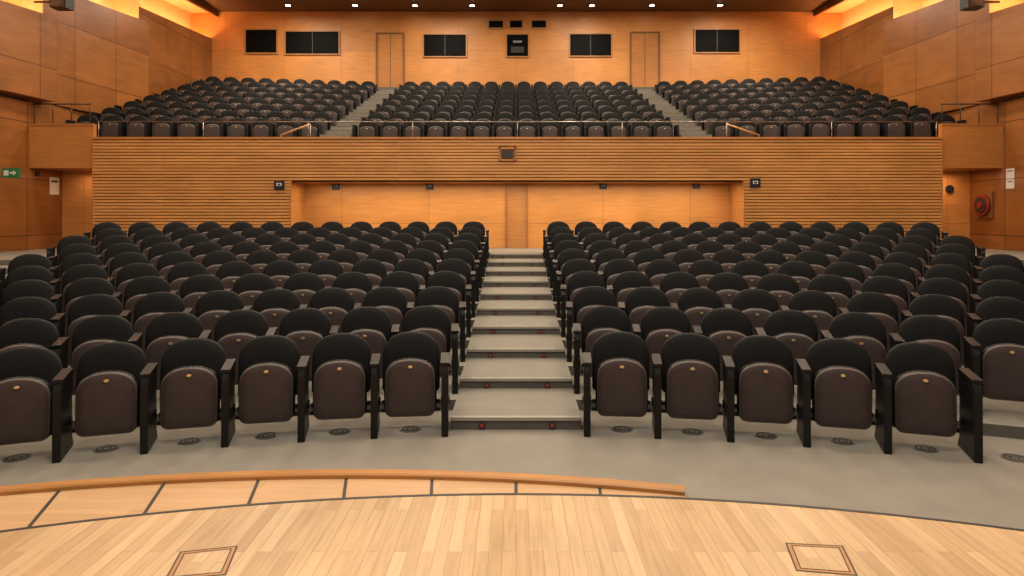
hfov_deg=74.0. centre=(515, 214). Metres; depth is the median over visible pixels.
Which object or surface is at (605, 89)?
seat
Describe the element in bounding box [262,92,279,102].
seat
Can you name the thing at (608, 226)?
seat
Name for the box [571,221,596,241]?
seat
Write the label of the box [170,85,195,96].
seat
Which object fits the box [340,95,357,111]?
seat
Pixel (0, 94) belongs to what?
trim
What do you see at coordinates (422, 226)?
seat
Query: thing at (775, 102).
seat
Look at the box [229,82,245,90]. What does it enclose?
seat
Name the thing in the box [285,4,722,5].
recessed light
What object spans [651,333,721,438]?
seat
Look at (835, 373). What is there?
seat
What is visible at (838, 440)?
floor vent
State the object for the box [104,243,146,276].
seat
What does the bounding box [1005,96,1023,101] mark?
trim
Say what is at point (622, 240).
seat
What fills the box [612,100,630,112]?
seat
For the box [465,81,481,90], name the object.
seat
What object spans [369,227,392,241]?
seat
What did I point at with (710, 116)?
seat
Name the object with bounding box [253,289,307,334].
seat
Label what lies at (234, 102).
seat
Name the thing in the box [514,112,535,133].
seat
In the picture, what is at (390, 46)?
door
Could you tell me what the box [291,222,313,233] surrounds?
seat
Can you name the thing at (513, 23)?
window
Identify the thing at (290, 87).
seat
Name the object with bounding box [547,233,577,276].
seat
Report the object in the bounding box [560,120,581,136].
seat
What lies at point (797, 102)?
seat
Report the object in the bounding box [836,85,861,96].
seat
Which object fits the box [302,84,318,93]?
seat
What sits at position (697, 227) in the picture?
seat
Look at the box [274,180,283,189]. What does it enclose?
wall sign
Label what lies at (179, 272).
seat
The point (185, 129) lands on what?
seat
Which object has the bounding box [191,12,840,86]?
wall
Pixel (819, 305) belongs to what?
seat
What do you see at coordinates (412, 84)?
seat
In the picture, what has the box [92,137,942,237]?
balcony
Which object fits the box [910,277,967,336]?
seat
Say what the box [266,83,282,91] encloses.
seat
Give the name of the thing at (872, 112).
seat
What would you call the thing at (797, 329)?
seat
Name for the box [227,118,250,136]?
seat
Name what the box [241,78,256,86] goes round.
seat
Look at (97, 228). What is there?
seat
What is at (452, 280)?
seat
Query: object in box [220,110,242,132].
seat
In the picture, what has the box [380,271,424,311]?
seat
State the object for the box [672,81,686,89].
seat
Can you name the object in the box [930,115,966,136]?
seat
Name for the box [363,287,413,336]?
seat
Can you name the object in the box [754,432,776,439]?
floor vent
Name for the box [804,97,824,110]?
seat
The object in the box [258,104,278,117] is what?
seat
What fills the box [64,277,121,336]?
seat
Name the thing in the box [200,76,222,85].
seat
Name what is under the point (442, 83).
seat
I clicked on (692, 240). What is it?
seat
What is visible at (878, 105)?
seat
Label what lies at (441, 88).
seat
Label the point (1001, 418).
floor
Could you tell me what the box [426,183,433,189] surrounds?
wall sign
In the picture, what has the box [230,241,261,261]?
seat
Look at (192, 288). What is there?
seat
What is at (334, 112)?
seat
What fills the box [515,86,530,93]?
seat
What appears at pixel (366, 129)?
seat
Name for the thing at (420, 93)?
seat
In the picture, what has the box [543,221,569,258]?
seat
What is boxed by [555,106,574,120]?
seat
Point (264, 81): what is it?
seat
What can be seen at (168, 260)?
seat
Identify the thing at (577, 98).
seat
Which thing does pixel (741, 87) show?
seat
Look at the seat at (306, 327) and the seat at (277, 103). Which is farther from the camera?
the seat at (277, 103)
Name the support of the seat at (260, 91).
on the floor at (378, 88)
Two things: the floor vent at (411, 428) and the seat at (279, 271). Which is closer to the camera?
the floor vent at (411, 428)
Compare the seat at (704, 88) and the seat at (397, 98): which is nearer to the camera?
the seat at (397, 98)
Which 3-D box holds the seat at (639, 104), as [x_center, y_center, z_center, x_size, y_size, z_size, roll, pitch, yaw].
[3.589,-2.905,19.210,0.625,0.742,0.440,0,0,0]
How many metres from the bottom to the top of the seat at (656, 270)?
0.742 m
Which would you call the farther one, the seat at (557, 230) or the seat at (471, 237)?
the seat at (557, 230)
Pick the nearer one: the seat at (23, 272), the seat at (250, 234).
the seat at (23, 272)
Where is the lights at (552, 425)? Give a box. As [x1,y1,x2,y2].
[478,256,555,428]
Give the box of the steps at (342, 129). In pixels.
[320,89,711,136]
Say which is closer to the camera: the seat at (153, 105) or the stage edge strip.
the stage edge strip
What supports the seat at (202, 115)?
on the floor at (378, 88)
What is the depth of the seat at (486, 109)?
18.42 m
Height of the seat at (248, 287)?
0.742 m
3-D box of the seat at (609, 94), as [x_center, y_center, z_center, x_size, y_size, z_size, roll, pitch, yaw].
[2.998,-3.537,21.071,0.553,0.742,0.443,0,0,0]
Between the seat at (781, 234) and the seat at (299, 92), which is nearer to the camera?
the seat at (781, 234)
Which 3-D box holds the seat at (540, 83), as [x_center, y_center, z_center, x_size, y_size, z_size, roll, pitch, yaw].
[0.786,-4.169,22.931,0.553,0.742,0.443,0,0,0]
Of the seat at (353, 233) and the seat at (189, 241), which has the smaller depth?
the seat at (189, 241)
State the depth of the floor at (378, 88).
23.36 m
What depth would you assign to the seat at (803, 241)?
11.17 m
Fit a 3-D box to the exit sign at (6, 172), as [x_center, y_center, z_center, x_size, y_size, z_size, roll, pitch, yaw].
[-10.536,-0.871,14.098,0.470,0.200,0.064,0,0,0]
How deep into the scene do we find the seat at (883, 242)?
10.79 m
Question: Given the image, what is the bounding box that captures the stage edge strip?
[0,493,1023,532]
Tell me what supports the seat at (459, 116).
on the floor at (378, 88)
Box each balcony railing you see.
[33,103,90,123]
[96,121,938,136]
[941,103,998,123]
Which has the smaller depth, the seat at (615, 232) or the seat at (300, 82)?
the seat at (615, 232)
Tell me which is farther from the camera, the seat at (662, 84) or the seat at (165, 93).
the seat at (662, 84)
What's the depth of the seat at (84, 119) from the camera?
15.70 m
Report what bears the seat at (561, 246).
on the floor at (1001, 418)
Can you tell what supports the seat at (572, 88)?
on the floor at (378, 88)
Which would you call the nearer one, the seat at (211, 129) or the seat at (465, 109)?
the seat at (211, 129)
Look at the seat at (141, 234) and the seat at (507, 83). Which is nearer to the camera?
the seat at (141, 234)
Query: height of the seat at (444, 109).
0.742 m
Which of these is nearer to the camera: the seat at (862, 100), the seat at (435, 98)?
the seat at (862, 100)
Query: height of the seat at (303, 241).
0.742 m
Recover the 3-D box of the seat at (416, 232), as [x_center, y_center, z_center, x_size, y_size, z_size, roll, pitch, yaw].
[-1.905,0.591,12.541,0.552,0.742,0.442,0,0,-7]
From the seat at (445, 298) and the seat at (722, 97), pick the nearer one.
the seat at (445, 298)
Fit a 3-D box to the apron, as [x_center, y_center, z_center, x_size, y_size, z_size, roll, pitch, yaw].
[-2.131,1.694,3.433,6.285,0.021,1.831,0,0,0]
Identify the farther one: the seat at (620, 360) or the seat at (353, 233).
the seat at (353, 233)
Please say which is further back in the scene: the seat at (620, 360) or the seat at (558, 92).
the seat at (558, 92)
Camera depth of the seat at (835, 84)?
21.29 m
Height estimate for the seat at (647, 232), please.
0.742 m
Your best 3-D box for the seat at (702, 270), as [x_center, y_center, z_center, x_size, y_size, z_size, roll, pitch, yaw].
[2.441,0.962,8.819,0.552,0.742,0.442,0,0,11]
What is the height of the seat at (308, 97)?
0.742 m
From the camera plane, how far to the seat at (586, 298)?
7.35 m
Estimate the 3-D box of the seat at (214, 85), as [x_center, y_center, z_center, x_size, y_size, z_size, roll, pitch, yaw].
[-9.316,-3.853,21.266,0.553,0.742,0.443,0,0,-9]
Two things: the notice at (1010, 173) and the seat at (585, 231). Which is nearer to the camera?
the seat at (585, 231)
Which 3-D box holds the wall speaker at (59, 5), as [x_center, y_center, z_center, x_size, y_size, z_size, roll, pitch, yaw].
[-10.435,-4.793,15.290,0.800,0.320,0.320,0,0,0]
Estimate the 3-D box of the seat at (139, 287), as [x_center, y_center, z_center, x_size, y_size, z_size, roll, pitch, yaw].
[-4.024,1.055,7.459,0.552,0.742,0.442,0,0,-20]
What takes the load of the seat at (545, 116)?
on the floor at (378, 88)
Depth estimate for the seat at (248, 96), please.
19.78 m
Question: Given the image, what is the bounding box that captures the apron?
[0,478,684,529]
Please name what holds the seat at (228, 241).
on the floor at (1001, 418)
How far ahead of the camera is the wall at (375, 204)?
16.00 m
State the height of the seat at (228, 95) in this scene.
0.742 m
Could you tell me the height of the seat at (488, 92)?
0.742 m
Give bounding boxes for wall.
[0,0,217,251]
[62,171,969,237]
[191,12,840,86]
[305,183,728,247]
[814,0,1023,251]
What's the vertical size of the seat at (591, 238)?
0.742 m
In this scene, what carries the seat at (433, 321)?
on the floor at (1001, 418)
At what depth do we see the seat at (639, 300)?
7.29 m
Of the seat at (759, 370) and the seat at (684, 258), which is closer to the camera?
the seat at (759, 370)
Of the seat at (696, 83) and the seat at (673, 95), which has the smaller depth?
the seat at (673, 95)
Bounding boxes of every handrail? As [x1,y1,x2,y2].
[280,123,310,136]
[727,123,758,136]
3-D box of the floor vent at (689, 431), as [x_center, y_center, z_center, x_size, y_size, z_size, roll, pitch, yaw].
[1.385,1.700,5.337,0.170,0.006,0.170,0,0,0]
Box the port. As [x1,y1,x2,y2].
[499,147,515,160]
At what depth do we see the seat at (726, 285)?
8.02 m
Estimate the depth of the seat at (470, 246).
10.96 m
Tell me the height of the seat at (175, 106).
0.742 m
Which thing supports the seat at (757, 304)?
on the floor at (1001, 418)
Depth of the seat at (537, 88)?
22.14 m
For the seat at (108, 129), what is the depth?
15.66 m
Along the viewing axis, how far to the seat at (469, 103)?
19.35 m
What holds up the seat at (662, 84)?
on the floor at (378, 88)
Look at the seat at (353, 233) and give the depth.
12.51 m
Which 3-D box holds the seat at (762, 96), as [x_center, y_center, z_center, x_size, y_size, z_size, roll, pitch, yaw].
[7.131,-3.221,19.752,0.553,0.742,0.443,0,0,9]
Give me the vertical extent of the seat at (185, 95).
0.742 m
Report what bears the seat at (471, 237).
on the floor at (1001, 418)
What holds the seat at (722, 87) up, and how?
on the floor at (378, 88)
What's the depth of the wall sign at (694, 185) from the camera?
15.97 m
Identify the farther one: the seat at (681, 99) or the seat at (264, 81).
the seat at (264, 81)
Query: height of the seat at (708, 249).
0.742 m
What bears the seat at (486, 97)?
on the floor at (378, 88)
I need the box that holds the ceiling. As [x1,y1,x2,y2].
[202,0,829,11]
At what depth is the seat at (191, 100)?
18.68 m
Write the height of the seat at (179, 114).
0.742 m
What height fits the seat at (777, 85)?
0.742 m
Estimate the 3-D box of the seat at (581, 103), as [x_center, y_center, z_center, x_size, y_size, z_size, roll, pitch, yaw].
[1.892,-2.905,19.211,0.553,0.742,0.443,0,0,0]
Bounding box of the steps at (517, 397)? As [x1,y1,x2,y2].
[450,252,581,429]
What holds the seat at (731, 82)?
on the floor at (378, 88)
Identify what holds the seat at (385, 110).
on the floor at (378, 88)
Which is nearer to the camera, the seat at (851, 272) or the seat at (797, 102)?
the seat at (851, 272)
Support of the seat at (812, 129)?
on the floor
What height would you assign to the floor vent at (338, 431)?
0.006 m
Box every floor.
[0,248,1023,438]
[0,410,1023,575]
[177,82,854,136]
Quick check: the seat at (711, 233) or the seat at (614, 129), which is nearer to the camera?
the seat at (711, 233)
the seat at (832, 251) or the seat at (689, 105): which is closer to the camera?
the seat at (832, 251)
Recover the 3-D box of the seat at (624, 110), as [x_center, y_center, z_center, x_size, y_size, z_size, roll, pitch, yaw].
[2.998,-2.589,18.281,0.553,0.742,0.443,0,0,0]
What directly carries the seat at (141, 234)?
on the floor at (1001, 418)
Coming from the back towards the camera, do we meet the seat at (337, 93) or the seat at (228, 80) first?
the seat at (228, 80)
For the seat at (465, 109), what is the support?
on the floor at (378, 88)
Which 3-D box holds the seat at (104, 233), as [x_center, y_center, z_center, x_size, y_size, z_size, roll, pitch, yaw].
[-6.702,0.591,11.232,0.625,0.742,0.440,0,0,-24]
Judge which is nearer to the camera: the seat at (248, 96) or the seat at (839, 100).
the seat at (839, 100)
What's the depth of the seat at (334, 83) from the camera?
22.84 m
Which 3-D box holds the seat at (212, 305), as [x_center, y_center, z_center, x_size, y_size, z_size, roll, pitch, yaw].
[-2.966,1.148,6.849,0.553,0.742,0.443,0,0,-16]
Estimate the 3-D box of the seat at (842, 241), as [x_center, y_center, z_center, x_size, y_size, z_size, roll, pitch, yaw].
[5.114,0.684,10.892,0.552,0.742,0.442,0,0,19]
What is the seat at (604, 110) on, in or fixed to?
on the floor at (378, 88)
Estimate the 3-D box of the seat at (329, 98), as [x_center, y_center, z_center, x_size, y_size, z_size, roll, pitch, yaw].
[-5.492,-3.221,20.011,0.552,0.742,0.442,0,0,-9]
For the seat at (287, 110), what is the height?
0.742 m
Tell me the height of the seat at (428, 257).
0.742 m
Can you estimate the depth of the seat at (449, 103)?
19.35 m
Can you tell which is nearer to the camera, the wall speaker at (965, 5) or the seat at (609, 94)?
the wall speaker at (965, 5)
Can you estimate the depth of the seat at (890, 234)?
11.55 m
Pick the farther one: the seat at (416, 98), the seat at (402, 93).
the seat at (402, 93)
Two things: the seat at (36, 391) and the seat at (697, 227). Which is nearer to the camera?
the seat at (36, 391)
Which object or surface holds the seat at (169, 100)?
on the floor at (378, 88)
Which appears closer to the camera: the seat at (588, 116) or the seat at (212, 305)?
the seat at (212, 305)
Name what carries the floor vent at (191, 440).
in the floor at (471, 535)
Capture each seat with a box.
[0,254,58,293]
[0,265,60,308]
[0,297,65,336]
[0,318,68,367]
[0,347,73,462]
[1,279,62,312]
[46,235,97,276]
[48,243,102,278]
[60,253,107,293]
[62,264,114,312]
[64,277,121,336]
[65,115,101,136]
[67,294,131,363]
[71,315,142,394]
[72,342,157,454]
[83,222,126,245]
[89,228,132,254]
[91,107,124,125]
[99,235,138,264]
[101,115,126,136]
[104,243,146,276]
[110,252,155,291]
[114,101,144,115]
[116,263,165,310]
[124,108,148,125]
[124,276,177,326]
[127,116,152,136]
[128,222,155,243]
[133,292,192,352]
[134,228,163,248]
[135,95,163,110]
[140,235,172,257]
[145,101,167,115]
[145,312,211,389]
[148,242,188,268]
[149,108,172,127]
[152,116,177,136]
[153,90,180,101]
[157,251,200,280]
[157,338,235,447]
[163,222,188,237]
[164,96,184,110]
[167,262,214,296]
[168,102,190,116]
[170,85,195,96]
[170,228,198,245]
[173,109,195,133]
[178,117,202,136]
[180,234,209,253]
[180,274,230,314]
[181,90,200,103]
[186,80,209,90]
[186,96,206,110]
[190,242,222,263]
[191,102,212,118]
[195,290,251,340]
[196,85,214,97]
[196,222,221,235]
[197,110,219,133]
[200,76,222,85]
[202,91,220,101]
[202,251,237,275]
[204,117,226,136]
[206,227,232,242]
[207,97,227,110]
[210,81,226,91]
[214,103,234,117]
[214,310,276,384]
[216,86,234,97]
[216,261,260,291]
[217,234,246,251]
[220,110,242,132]
[222,91,240,103]
[223,77,239,86]
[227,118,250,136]
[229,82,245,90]
[229,97,248,110]
[229,222,252,234]
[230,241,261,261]
[233,273,281,309]
[235,87,252,97]
[235,335,309,442]
[236,104,256,117]
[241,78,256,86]
[241,227,266,241]
[242,92,260,103]
[243,111,265,134]
[245,250,278,273]
[247,82,263,91]
[250,98,269,110]
[252,118,275,136]
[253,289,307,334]
[254,87,272,97]
[254,234,281,249]
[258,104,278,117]
[259,78,274,86]
[260,222,283,233]
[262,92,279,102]
[263,260,299,288]
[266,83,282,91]
[266,111,287,134]
[269,241,299,259]
[270,98,289,109]
[273,88,290,98]
[274,227,298,240]
[276,79,291,87]
[276,119,298,136]
[279,105,299,118]
[279,308,339,380]
[282,93,300,104]
[284,83,299,92]
[284,272,330,307]
[287,250,319,272]
[289,112,310,135]
[289,233,316,249]
[291,99,310,111]
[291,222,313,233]
[292,88,308,97]
[294,79,309,87]
[300,119,322,136]
[301,93,319,103]
[301,105,320,118]
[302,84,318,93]
[306,227,330,240]
[307,241,336,259]
[308,260,345,287]
[309,287,361,332]
[310,333,380,438]
[311,80,325,88]
[311,89,327,98]
[311,99,330,111]
[312,112,332,133]
[320,84,335,93]
[321,94,338,104]
[321,221,343,233]
[322,106,341,125]
[324,233,350,249]
[327,249,360,271]
[328,80,343,88]
[329,89,346,99]
[331,100,350,118]
[333,272,378,306]
[337,85,353,94]
[338,227,362,240]
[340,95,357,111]
[341,306,399,378]
[344,240,372,259]
[345,81,359,89]
[348,90,364,105]
[350,221,372,233]
[351,259,391,286]
[352,120,377,136]
[355,85,371,100]
[357,233,383,250]
[361,81,376,95]
[361,112,384,135]
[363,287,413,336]
[367,249,401,271]
[369,106,390,119]
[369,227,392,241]
[375,120,399,136]
[376,100,396,112]
[379,221,400,235]
[379,240,410,261]
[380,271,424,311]
[381,331,449,436]
[383,95,402,105]
[383,112,405,135]
[389,90,407,99]
[390,106,410,119]
[390,233,418,251]
[394,86,411,94]
[394,259,433,292]
[396,100,416,111]
[398,120,422,136]
[399,81,415,89]
[399,227,424,244]
[401,306,458,393]
[402,95,420,104]
[405,112,427,135]
[405,249,441,278]
[407,90,424,100]
[407,221,430,237]
[411,86,428,94]
[411,106,431,119]
[414,240,447,266]
[416,81,432,89]
[416,100,435,112]
[416,286,465,361]
[420,95,439,104]
[422,120,445,136]
[422,233,452,256]
[425,90,442,99]
[427,112,448,125]
[427,271,471,336]
[429,86,445,93]
[429,227,457,250]
[431,106,451,116]
[432,81,448,89]
[435,221,460,241]
[436,100,455,109]
[436,259,475,317]
[439,95,457,106]
[443,90,460,98]
[443,248,479,301]
[445,120,467,136]
[446,86,462,94]
[449,81,464,89]
[449,112,470,131]
[449,240,482,287]
[452,106,472,120]
[454,233,484,276]
[455,100,474,110]
[458,95,476,107]
[458,227,486,267]
[461,90,478,101]
[462,221,488,258]
[463,86,479,96]
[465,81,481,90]
[468,120,490,136]
[471,112,492,136]
[473,106,493,120]
[475,100,494,114]
[477,95,495,107]
[479,90,496,98]
[480,86,496,96]
[482,81,497,93]
[491,120,513,136]
[493,112,513,136]
[494,106,513,123]
[495,100,513,116]
[496,95,513,109]
[497,90,513,103]
[498,81,514,98]
[498,86,514,103]
[514,106,534,124]
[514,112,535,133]
[514,120,536,136]
[515,81,530,88]
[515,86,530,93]
[515,90,531,98]
[515,95,532,104]
[515,100,533,111]
[531,81,546,92]
[532,86,547,98]
[532,90,549,98]
[533,95,550,104]
[534,100,552,112]
[535,106,554,119]
[536,112,556,125]
[537,120,558,136]
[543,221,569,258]
[545,227,573,267]
[547,81,562,91]
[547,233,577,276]
[549,86,564,93]
[549,240,582,287]
[550,90,566,101]
[552,95,569,108]
[552,248,588,301]
[554,100,571,114]
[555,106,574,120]
[556,259,595,317]
[557,112,577,136]
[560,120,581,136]
[560,271,604,336]
[564,81,579,90]
[566,86,581,95]
[566,286,615,361]
[568,90,584,101]
[570,95,587,106]
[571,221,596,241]
[573,100,591,113]
[573,306,630,393]
[574,227,602,250]
[576,106,595,120]
[579,112,599,136]
[579,233,609,256]
[580,81,595,90]
[582,331,650,436]
[583,86,598,95]
[583,120,604,136]
[584,240,617,266]
[586,90,602,100]
[589,95,606,106]
[590,249,626,278]
[592,100,610,110]
[596,106,615,120]
[597,81,611,90]
[598,259,637,292]
[600,86,615,94]
[601,112,620,135]
[601,221,624,237]
[603,90,620,99]
[605,120,627,136]
[607,95,624,106]
[607,227,632,244]
[607,271,651,311]
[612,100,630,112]
[613,81,631,89]
[613,233,641,251]
[617,86,637,94]
[617,106,635,119]
[618,287,668,336]
[621,240,652,261]
[622,90,642,99]
[622,112,642,132]
[626,95,648,104]
[628,120,649,136]
[630,249,664,271]
[631,100,654,112]
[631,221,652,235]
[632,306,690,378]
[637,106,662,119]
[639,227,662,241]
[640,259,680,286]
[644,112,670,135]
[648,233,674,250]
[651,120,678,136]
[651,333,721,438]
[653,272,698,306]
[655,81,670,95]
[659,221,681,233]
[659,240,687,259]
[660,85,676,100]
[667,90,683,105]
[669,227,693,240]
[670,287,722,332]
[671,249,704,271]
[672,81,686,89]
[674,95,691,111]
[678,85,694,94]
[681,100,700,118]
[681,233,707,249]
[685,89,702,99]
[686,260,723,287]
[688,80,703,88]
[688,221,710,233]
[690,106,709,125]
[692,308,752,380]
[693,94,710,104]
[695,241,724,259]
[696,84,711,93]
[699,112,719,133]
[701,99,720,111]
[701,227,725,240]
[701,272,747,307]
[704,89,720,98]
[706,80,720,88]
[709,119,731,136]
[711,105,730,118]
[712,93,730,103]
[712,250,744,272]
[713,84,729,93]
[715,233,742,249]
[718,222,740,233]
[721,99,740,111]
[721,112,742,135]
[722,79,737,87]
[722,335,796,442]
[723,88,739,97]
[724,289,778,334]
[731,93,749,104]
[732,83,747,92]
[732,105,752,118]
[732,241,762,259]
[732,260,768,288]
[733,119,755,136]
[733,227,757,240]
[740,79,755,87]
[741,88,758,98]
[742,98,761,109]
[744,111,765,132]
[748,222,771,233]
[749,83,765,91]
[750,234,777,249]
[750,273,798,309]
[752,92,769,102]
[753,104,773,117]
[753,250,786,273]
[755,310,817,384]
[756,118,779,136]
[757,78,772,86]
[759,87,777,97]
[762,98,781,110]
[765,227,790,241]
[766,111,788,134]
[768,82,784,91]
[770,241,801,261]
[771,92,789,103]
[771,261,815,291]
[775,78,790,86]
[775,104,795,117]
[779,87,796,97]
[779,222,802,234]
[780,290,836,340]
[781,118,804,136]
[783,97,802,110]
[785,234,814,251]
[786,82,802,90]
[789,110,811,132]
[791,91,809,103]
[792,77,808,86]
[794,251,829,275]
[796,338,874,447]
[797,86,815,97]
[797,103,817,117]
[799,227,825,242]
[801,274,851,314]
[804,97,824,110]
[805,81,821,91]
[805,117,828,136]
[809,76,831,85]
[809,242,841,263]
[810,222,835,235]
[811,91,829,101]
[812,110,834,133]
[817,85,835,97]
[817,262,864,296]
[819,102,840,118]
[820,312,886,389]
[822,80,845,90]
[822,234,851,253]
[825,96,845,110]
[829,117,853,136]
[831,90,850,103]
[831,251,874,280]
[833,228,861,245]
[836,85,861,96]
[836,109,858,133]
[839,292,898,352]
[841,102,863,116]
[843,222,868,237]
[843,242,883,268]
[847,96,867,110]
[851,90,878,101]
[854,116,879,136]
[854,276,907,326]
[859,108,882,127]
[859,235,891,257]
[864,101,886,115]
[866,263,915,310]
[868,95,896,110]
[868,228,897,248]
[874,342,982,463]
[876,222,903,243]
[876,252,921,291]
[879,116,904,136]
[883,108,907,125]
[885,243,927,276]
[887,101,917,115]
[889,315,960,394]
[893,235,932,264]
[899,228,942,254]
[900,294,964,363]
[905,115,930,136]
[905,222,948,245]
[907,107,940,125]
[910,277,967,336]
[917,264,969,312]
[924,253,971,293]
[929,243,983,278]
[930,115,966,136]
[934,235,985,276]
[963,318,1023,401]
[966,297,1023,336]
[969,279,1023,312]
[971,265,1023,293]
[973,254,1023,278]
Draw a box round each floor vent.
[2,453,31,462]
[93,444,119,452]
[177,437,201,444]
[255,432,277,439]
[328,428,350,435]
[399,425,420,432]
[611,425,632,432]
[681,428,703,435]
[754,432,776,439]
[830,437,854,444]
[912,444,938,452]
[1000,453,1023,462]
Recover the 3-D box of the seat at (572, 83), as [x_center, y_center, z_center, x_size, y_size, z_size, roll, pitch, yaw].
[1.892,-4.169,22.931,0.553,0.742,0.443,0,0,0]
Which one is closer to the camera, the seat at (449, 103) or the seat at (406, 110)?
the seat at (406, 110)
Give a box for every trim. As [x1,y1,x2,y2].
[0,94,26,101]
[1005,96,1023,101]
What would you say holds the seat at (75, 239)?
on the floor at (1001, 418)
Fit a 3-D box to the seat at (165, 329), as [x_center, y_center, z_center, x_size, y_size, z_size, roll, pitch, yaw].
[-2.958,1.240,5.915,0.552,0.742,0.442,0,0,-17]
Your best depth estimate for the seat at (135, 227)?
12.30 m
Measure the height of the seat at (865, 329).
0.742 m
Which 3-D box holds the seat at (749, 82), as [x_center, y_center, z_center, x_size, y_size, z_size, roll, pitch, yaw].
[7.677,-4.169,22.455,0.553,0.742,0.443,0,0,9]
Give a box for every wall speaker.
[34,0,73,10]
[960,0,999,10]
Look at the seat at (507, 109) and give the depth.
18.42 m
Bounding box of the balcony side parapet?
[29,124,1002,170]
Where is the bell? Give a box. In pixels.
[945,185,953,192]
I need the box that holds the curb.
[0,469,684,495]
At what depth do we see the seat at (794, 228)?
12.89 m
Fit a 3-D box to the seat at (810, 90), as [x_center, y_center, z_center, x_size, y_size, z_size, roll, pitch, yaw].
[8.770,-3.537,20.422,0.553,0.742,0.443,0,0,9]
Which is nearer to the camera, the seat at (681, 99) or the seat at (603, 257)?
the seat at (603, 257)
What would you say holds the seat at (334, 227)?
on the floor at (1001, 418)
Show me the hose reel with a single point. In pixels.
(984, 201)
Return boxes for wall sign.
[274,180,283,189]
[332,183,339,189]
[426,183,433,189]
[599,183,606,188]
[692,183,699,188]
[750,178,759,187]
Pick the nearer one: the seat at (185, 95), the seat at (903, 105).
the seat at (903, 105)
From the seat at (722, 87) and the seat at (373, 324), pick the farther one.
the seat at (722, 87)
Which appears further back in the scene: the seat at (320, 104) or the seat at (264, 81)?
the seat at (264, 81)
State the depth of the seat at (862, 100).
18.59 m
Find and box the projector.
[511,41,523,52]
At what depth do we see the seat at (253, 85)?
21.56 m
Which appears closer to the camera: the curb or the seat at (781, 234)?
the curb
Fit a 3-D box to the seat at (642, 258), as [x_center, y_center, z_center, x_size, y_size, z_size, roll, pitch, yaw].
[1.901,0.870,9.820,0.552,0.742,0.442,0,0,8]
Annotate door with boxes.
[376,32,404,86]
[505,183,527,247]
[630,31,659,86]
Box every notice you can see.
[49,177,58,194]
[1006,168,1014,178]
[1006,179,1014,188]
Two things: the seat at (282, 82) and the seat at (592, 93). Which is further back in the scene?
the seat at (282, 82)
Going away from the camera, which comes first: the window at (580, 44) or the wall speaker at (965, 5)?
the wall speaker at (965, 5)
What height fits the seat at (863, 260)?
0.742 m
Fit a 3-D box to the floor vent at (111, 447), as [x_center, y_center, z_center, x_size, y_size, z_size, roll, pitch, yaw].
[-2.980,1.700,4.952,0.170,0.006,0.170,0,0,0]
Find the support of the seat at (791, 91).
on the floor at (378, 88)
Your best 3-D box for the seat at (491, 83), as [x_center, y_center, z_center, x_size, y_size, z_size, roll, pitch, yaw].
[-0.873,-4.169,22.931,0.553,0.742,0.443,0,0,0]
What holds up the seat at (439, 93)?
on the floor at (378, 88)
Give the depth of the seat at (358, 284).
8.12 m
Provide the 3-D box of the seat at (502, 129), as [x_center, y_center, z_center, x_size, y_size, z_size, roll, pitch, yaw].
[-0.320,-1.957,16.421,0.553,0.742,0.443,0,0,0]
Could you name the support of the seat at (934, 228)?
on the floor at (1001, 418)
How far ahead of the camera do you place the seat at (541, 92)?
21.21 m
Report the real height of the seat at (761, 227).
0.742 m
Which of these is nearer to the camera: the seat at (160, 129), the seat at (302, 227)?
the seat at (302, 227)
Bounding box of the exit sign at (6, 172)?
[0,168,19,177]
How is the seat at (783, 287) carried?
on the floor at (1001, 418)
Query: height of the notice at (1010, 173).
0.220 m
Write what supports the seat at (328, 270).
on the floor at (1001, 418)
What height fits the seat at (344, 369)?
0.742 m
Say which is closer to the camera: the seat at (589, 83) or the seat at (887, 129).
the seat at (887, 129)
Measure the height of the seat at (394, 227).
0.742 m
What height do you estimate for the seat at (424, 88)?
0.742 m
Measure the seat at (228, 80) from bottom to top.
0.742 m
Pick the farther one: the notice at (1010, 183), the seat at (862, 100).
the seat at (862, 100)
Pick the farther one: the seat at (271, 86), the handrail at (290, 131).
the seat at (271, 86)
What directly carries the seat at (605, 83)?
on the floor at (378, 88)
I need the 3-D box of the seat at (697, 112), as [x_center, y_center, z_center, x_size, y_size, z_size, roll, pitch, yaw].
[4.946,-2.589,18.238,0.552,0.742,0.442,0,0,9]
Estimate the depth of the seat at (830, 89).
20.45 m
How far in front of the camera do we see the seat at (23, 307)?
6.41 m
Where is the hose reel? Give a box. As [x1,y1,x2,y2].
[974,192,993,217]
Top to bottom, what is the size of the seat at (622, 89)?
0.742 m
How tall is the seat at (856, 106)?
0.742 m
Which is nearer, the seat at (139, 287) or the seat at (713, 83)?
the seat at (139, 287)
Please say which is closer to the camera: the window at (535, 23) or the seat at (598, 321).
the seat at (598, 321)
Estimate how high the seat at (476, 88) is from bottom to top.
0.742 m
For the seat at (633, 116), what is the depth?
17.48 m
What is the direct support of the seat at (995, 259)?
on the floor at (1001, 418)
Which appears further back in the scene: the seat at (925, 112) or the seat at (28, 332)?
the seat at (925, 112)
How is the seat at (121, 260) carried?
on the floor at (1001, 418)
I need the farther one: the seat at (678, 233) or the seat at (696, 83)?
the seat at (696, 83)
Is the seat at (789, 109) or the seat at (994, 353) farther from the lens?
the seat at (789, 109)
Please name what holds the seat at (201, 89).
on the floor at (378, 88)
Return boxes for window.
[244,28,277,53]
[284,30,339,54]
[423,33,466,57]
[488,19,503,28]
[506,33,528,57]
[509,19,522,28]
[531,19,546,28]
[569,33,611,56]
[694,28,740,53]
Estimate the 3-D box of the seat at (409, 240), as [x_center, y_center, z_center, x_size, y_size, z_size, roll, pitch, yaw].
[-1.903,0.684,11.635,0.553,0.742,0.443,0,0,-7]
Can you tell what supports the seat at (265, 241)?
on the floor at (1001, 418)
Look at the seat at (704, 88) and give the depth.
21.91 m
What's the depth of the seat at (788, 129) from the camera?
16.10 m
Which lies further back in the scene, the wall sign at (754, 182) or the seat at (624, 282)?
the wall sign at (754, 182)

